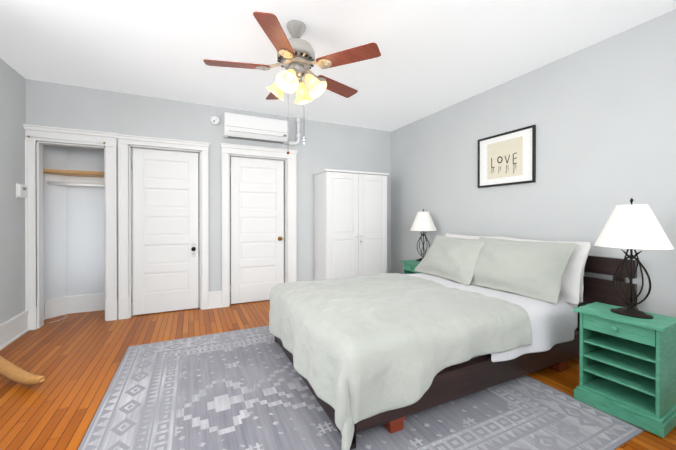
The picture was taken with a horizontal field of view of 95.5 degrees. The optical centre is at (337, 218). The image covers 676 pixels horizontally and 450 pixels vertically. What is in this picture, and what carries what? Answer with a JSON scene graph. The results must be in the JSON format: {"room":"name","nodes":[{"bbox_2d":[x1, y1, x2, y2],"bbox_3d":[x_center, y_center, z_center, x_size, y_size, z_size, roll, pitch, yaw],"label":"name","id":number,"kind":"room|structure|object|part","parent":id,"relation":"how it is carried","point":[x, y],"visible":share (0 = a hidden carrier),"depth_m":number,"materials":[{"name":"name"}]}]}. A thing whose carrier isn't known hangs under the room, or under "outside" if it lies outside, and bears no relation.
{"room":"bedroom","nodes":[
{"label":"bedroom","id":0,"kind":"room"},
{"bbox_2d":[0,58,25,323],"bbox_3d":[-2.486,-0.144,1.304,0.100,2.740,5.820,0,0,-25],"label":"wall","id":1,"kind":"structure","parent":0,"point":[12,174],"depth_m":3.08,"materials":[{"name":"paint"}]},
{"bbox_2d":[0,310,28,349],"bbox_3d":[-2.297,1.115,1.067,0.034,0.225,5.020,0,0,-25],"label":"baseboard","id":2,"kind":"structure","parent":1,"relation":"attached to","point":[14,328],"depth_m":3.07,"materials":[{"name":"white wood"}]},
{"bbox_2d":[16,183,26,197],"bbox_3d":[-3.332,-0.290,3.237,0.030,0.145,0.170,0,0,-25],"label":"switch","id":3,"kind":"object","parent":1,"relation":"attached to","point":[21,190],"visible":0.98,"depth_m":3.20,"materials":[{"name":"plastic"}]},
{"bbox_2d":[43,145,104,300],"bbox_3d":[-3.152,-0.155,3.905,0.930,2.740,0.550,0,0,-25],"label":"wall","id":4,"kind":"structure","parent":0,"point":[74,238],"depth_m":3.96,"materials":[{"name":"paint"}]},
{"bbox_2d":[44,299,53,319],"bbox_3d":[-3.509,1.104,3.647,0.060,0.225,0.380,0,0,-25],"label":"baseboard","id":5,"kind":"structure","parent":4,"relation":"attached to","point":[48,304],"depth_m":3.72,"materials":[{"name":"white wood"}]},
{"bbox_2d":[43,169,103,186],"bbox_3d":[-3.169,-0.493,3.845,0.850,0.159,0.400,0,0,-25],"label":"closet shelf","id":6,"kind":"object","parent":4,"relation":"attached to","point":[78,178],"visible":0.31,"depth_m":3.83,"materials":[{"name":"white wood"}]},
{"bbox_2d":[25,79,390,318],"bbox_3d":[-1.261,-0.157,4.433,4.800,2.740,0.120,0,0,-25],"label":"wall","id":7,"kind":"structure","parent":0,"point":[326,145],"depth_m":4.16,"materials":[{"name":"paint"}]},
{"bbox_2d":[27,135,104,143],"bbox_3d":[-3.054,-0.891,3.473,0.686,0.017,0.024,0,0,-25],"label":"trim","id":8,"kind":"structure","parent":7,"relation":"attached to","point":[65,139],"depth_m":3.46,"materials":[{"name":"white wood"}]},
{"bbox_2d":[23,124,117,329],"bbox_3d":[-3.046,0.100,3.557,0.858,2.234,0.172,0,0,-25],"label":"trim","id":9,"kind":"structure","parent":7,"relation":"attached to","point":[34,268],"depth_m":3.45,"materials":[{"name":"white wood"}]},
{"bbox_2d":[116,134,209,319],"bbox_3d":[-2.211,0.103,3.954,1.037,2.224,0.172,0,0,-25],"label":"door frame","id":10,"kind":"structure","parent":7,"relation":"attached to","point":[127,144],"depth_m":3.81,"materials":[{"name":"white wood"}]},
{"bbox_2d":[132,149,198,314],"bbox_3d":[-2.208,0.166,3.953,0.750,2.073,0.106,0,0,-25],"label":"door","id":11,"kind":"structure","parent":7,"relation":"in","point":[165,239],"depth_m":3.96,"materials":[{"name":"paint"}]},
{"bbox_2d":[210,116,219,124],"bbox_3d":[-1.662,-1.326,4.148,0.120,0.120,0.039,0,0,-25],"label":"smoke detector","id":12,"kind":"object","parent":7,"relation":"attached to","point":[214,120],"visible":1,"depth_m":4.14,"materials":[{"name":"plastic"}]},
{"bbox_2d":[223,112,288,143],"bbox_3d":[-1.139,-1.256,4.306,0.865,0.305,0.198,0,0,-25],"label":"air conditioner unit","id":13,"kind":"object","parent":7,"relation":"attached to","point":[250,128],"visible":0.92,"depth_m":4.22,"materials":[{"name":"plastic"}]},
{"bbox_2d":[230,157,283,303],"bbox_3d":[-1.154,0.169,4.451,0.775,2.063,0.112,0,0,-25],"label":"door","id":14,"kind":"structure","parent":7,"relation":"in","point":[257,227],"depth_m":4.46,"materials":[{"name":"white wood"}]},
{"bbox_2d":[220,143,297,306],"bbox_3d":[-1.134,0.093,4.465,1.101,2.239,0.172,0,0,-25],"label":"door frame","id":15,"kind":"structure","parent":7,"relation":"attached to","point":[228,151],"depth_m":4.45,"materials":[{"name":"white wood"}]},
{"bbox_2d":[286,117,300,144],"bbox_3d":[-0.673,-1.312,4.601,0.231,0.433,0.066,0,0,-25],"label":"pvc pipe","id":16,"kind":"object","parent":7,"relation":"attached to","point":[298,133],"visible":0.94,"depth_m":4.61,"materials":[{"name":"white plastic"}]},
{"bbox_2d":[198,154,230,302],"bbox_3d":[-0.875,-0.159,4.705,3.870,2.740,0.020,0,0,-25],"label":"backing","id":17,"kind":"object","parent":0,"point":[230,222],"depth_m":4.38,"materials":[{"name":"white wood"}]},
{"bbox_2d":[0,300,675,449],"bbox_3d":[-0.274,1.272,2.362,5.000,0.100,5.820,0,0,-25],"label":"floor","id":18,"kind":"structure","parent":0,"point":[75,359],"depth_m":2.53,"materials":[{"name":"brown wood"}]},
{"bbox_2d":[0,356,44,384],"bbox_3d":[-2.511,1.092,2.324,0.879,0.221,0.084,0,0,20],"label":"wicker chair leg","id":19,"kind":"object","parent":18,"relation":"on","point":[11,371],"visible":1,"depth_m":2.24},
{"bbox_2d":[313,169,388,280],"bbox_3d":[0.208,0.254,4.762,1.079,1.915,0.515,0,0,-25],"label":"wardrobe","id":20,"kind":"object","parent":18,"relation":"on","point":[350,224],"visible":0.75,"depth_m":4.54,"materials":[{"name":"wood"}]},
{"bbox_2d":[78,325,642,449],"bbox_3d":[-0.114,1.218,2.335,2.885,0.008,2.635,0,0,-25],"label":"rug","id":21,"kind":"object","parent":18,"relation":"on","point":[245,389],"visible":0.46,"depth_m":1.91,"materials":[{"name":"grey fabric"}]},
{"bbox_2d":[269,233,636,449],"bbox_3d":[0.740,0.703,2.808,2.463,1.015,2.160,0,0,-25],"label":"bed","id":22,"kind":"object","parent":21,"relation":"on","point":[459,316],"visible":1,"depth_m":2.16,"materials":[{"name":"grey fabric"}]},
{"bbox_2d":[269,273,531,449],"bbox_3d":[0.328,0.897,2.609,1.551,0.632,1.762,0,0,-25],"label":"duvet","id":23,"kind":"object","parent":22,"relation":"on","point":[373,350],"depth_m":1.94,"materials":[{"name":"grey fabric"}]},
{"bbox_2d":[414,235,493,284],"bbox_3d":[1.262,0.427,3.465,0.236,0.562,0.901,40,-13,-17],"label":"pillow","id":24,"kind":"object","parent":22,"relation":"on","point":[454,260],"depth_m":3.28,"materials":[{"name":"grey fabric"}]},
{"bbox_2d":[445,233,499,237],"bbox_3d":[1.526,0.436,3.601,0.186,0.509,0.848,15,-6,-25],"label":"pillow","id":25,"kind":"object","parent":22,"relation":"on","point":[447,234],"depth_m":3.71,"materials":[{"name":"white fabric"}]},
{"bbox_2d":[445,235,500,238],"bbox_3d":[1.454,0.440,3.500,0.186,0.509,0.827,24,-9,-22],"label":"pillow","id":26,"kind":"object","parent":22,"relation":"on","point":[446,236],"depth_m":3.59,"materials":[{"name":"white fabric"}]},
{"bbox_2d":[470,237,576,303],"bbox_3d":[1.608,0.428,2.842,0.231,0.562,0.922,37,-17,-23],"label":"pillow","id":27,"kind":"object","parent":22,"relation":"on","point":[536,271],"depth_m":2.65,"materials":[{"name":"grey fabric"}]},
{"bbox_3d":[0.769,0.824,2.822,2.230,0.298,1.450,0,0,-25],"label":"mattress","id":28,"kind":"part","parent":22,"relation":"part of","materials":[{"name":"white fabric"}]},
{"bbox_2d":[500,237,590,301],"bbox_3d":[1.865,0.441,2.898,0.170,0.509,0.848,15,-6,-25],"label":"pillow","id":29,"kind":"object","parent":22,"relation":"on","point":[583,260],"depth_m":2.53,"materials":[{"name":"grey fabric"}]},
{"bbox_2d":[400,260,421,273],"bbox_3d":[1.118,0.899,4.195,0.329,0.610,0.429,0,0,-25],"label":"nightstand","id":30,"kind":"object","parent":18,"relation":"on","point":[409,266],"visible":0.17,"depth_m":4.23,"materials":[{"name":"green wood"}]},
{"bbox_2d":[410,209,436,260],"bbox_3d":[1.197,0.226,4.307,0.364,0.732,0.364,0,0,20],"label":"lamp","id":31,"kind":"object","parent":30,"relation":"on","point":[423,221],"visible":0.9,"depth_m":4.22,"materials":[{"name":"fabric"}]},
{"bbox_3d":[1.197,0.036,4.306,0.364,0.264,0.364,0,0,20],"label":"lamp shade","id":32,"kind":"part","parent":31,"relation":"part of","materials":[{"name":"fabric"}]},
{"bbox_2d":[573,302,675,437],"bbox_3d":[1.827,0.909,1.957,0.329,0.610,0.429,0,0,-29],"label":"nightstand","id":33,"kind":"object","parent":18,"relation":"on","point":[627,369],"visible":1,"depth_m":1.89,"materials":[{"name":"green wood"}]},
{"bbox_2d":[594,198,673,318],"bbox_3d":[1.845,0.236,1.930,0.364,0.732,0.364,0,0,-35],"label":"lamp","id":34,"kind":"object","parent":33,"relation":"on","point":[631,226],"visible":1,"depth_m":1.86,"materials":[{"name":"fabric"}]},
{"bbox_3d":[1.845,0.047,1.929,0.364,0.264,0.364,0,0,-35],"label":"lamp shade","id":35,"kind":"part","parent":34,"relation":"part of","materials":[{"name":"fabric"}]},
{"bbox_2d":[0,0,675,130],"bbox_3d":[-0.274,-1.568,2.349,5.000,0.100,5.820,0,0,-25],"label":"ceiling","id":36,"kind":"structure","parent":0,"point":[436,56],"depth_m":2.68,"materials":[{"name":"paint"}]},
{"bbox_2d":[203,11,380,153],"bbox_3d":[-0.355,-1.008,2.461,1.328,1.022,1.285,0,0,-25],"label":"ceiling fan","id":37,"kind":"object","parent":36,"relation":"hanging from","point":[296,56],"visible":1,"depth_m":2.32,"materials":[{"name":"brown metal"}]},
{"bbox_2d":[277,52,313,68],"bbox_3d":[-0.330,-1.235,2.423,0.292,0.008,0.292,0,0,-25],"label":"vent","id":38,"kind":"object","parent":37,"relation":"attached to","point":[306,56],"depth_m":2.35,"materials":[{"name":"silver metal"}]},
{"bbox_3d":[-0.330,-1.309,2.423,0.304,0.420,0.304,0,0,-25],"label":"motor","id":39,"kind":"part","parent":37,"relation":"part of","materials":[{"name":"silver metal"}]},
{"bbox_3d":[-0.330,-1.037,2.424,0.432,0.183,0.432,0,0,-25],"label":"glass","id":40,"kind":"part","parent":37,"relation":"part of","materials":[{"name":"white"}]},
{"bbox_3d":[-0.330,-1.131,2.424,0.188,0.070,0.188,0,0,-25],"label":"arm","id":41,"kind":"part","parent":37,"relation":"part of"},
{"bbox_2d":[391,9,675,317],"bbox_3d":[2.057,-0.152,3.159,0.100,2.740,5.270,0,0,-25],"label":"wall","id":42,"kind":"structure","parent":0,"point":[601,115],"depth_m":2.85,"materials":[{"name":"paint"}]},
{"bbox_2d":[478,125,535,187],"bbox_3d":[1.856,-0.663,3.430,0.025,0.584,0.687,0,0,-25],"label":"picture frame","id":43,"kind":"object","parent":42,"relation":"attached to","point":[507,158],"visible":1,"depth_m":3.38,"materials":[{"name":"paper"}]}
]}

